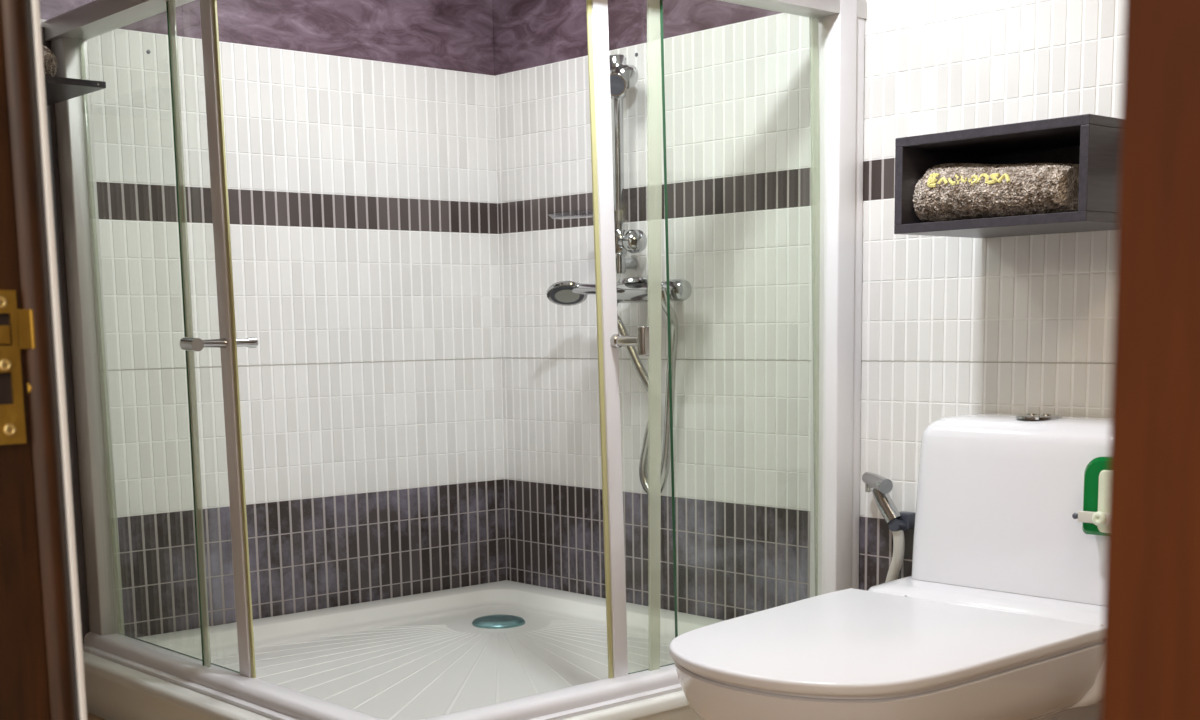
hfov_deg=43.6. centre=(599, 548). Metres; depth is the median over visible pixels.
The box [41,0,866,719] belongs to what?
shower enclosure
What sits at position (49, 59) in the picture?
rolled towel
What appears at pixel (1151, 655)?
door frame
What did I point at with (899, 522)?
bidet sprayer
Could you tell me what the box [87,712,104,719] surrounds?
floor
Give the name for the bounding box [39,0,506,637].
wall
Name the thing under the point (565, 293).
shower
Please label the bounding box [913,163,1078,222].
rolled towel
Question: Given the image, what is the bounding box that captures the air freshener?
[1072,456,1108,535]
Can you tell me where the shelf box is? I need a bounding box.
[894,114,1120,237]
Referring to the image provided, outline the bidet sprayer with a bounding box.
[862,472,914,582]
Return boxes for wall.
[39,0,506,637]
[492,0,1124,619]
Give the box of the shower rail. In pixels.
[609,54,646,273]
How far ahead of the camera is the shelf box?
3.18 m
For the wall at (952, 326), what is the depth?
4.11 m
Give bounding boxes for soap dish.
[548,210,627,221]
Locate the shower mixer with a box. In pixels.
[616,276,691,305]
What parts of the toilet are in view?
seat lid, bowl, seat, tank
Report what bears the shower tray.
on the floor
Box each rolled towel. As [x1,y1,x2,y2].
[42,45,56,75]
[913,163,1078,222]
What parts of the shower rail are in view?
slider knob, slider knob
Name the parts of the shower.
handle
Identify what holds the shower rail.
attached to the wall at (952, 326)
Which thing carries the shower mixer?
attached to the wall at (952, 326)
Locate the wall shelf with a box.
[44,76,105,105]
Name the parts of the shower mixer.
lever, handle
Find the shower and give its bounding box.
[546,281,677,496]
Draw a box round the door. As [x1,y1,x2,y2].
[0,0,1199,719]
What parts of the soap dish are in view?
dish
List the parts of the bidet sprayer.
lever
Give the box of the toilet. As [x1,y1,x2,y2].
[669,413,1110,719]
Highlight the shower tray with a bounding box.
[83,580,724,719]
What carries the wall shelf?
attached to the wall at (360, 135)
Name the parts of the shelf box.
panel, panel, panel, panel, panel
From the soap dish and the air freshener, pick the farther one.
the soap dish
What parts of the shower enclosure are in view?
wall post, sliding door, fixed panel, door handle, rail, rail, door handle, sliding door, fixed panel, wall post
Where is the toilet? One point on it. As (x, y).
(999, 615)
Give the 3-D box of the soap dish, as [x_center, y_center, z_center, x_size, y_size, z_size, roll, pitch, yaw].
[-0.053,-0.967,4.374,0.251,0.030,0.144,4,9,27]

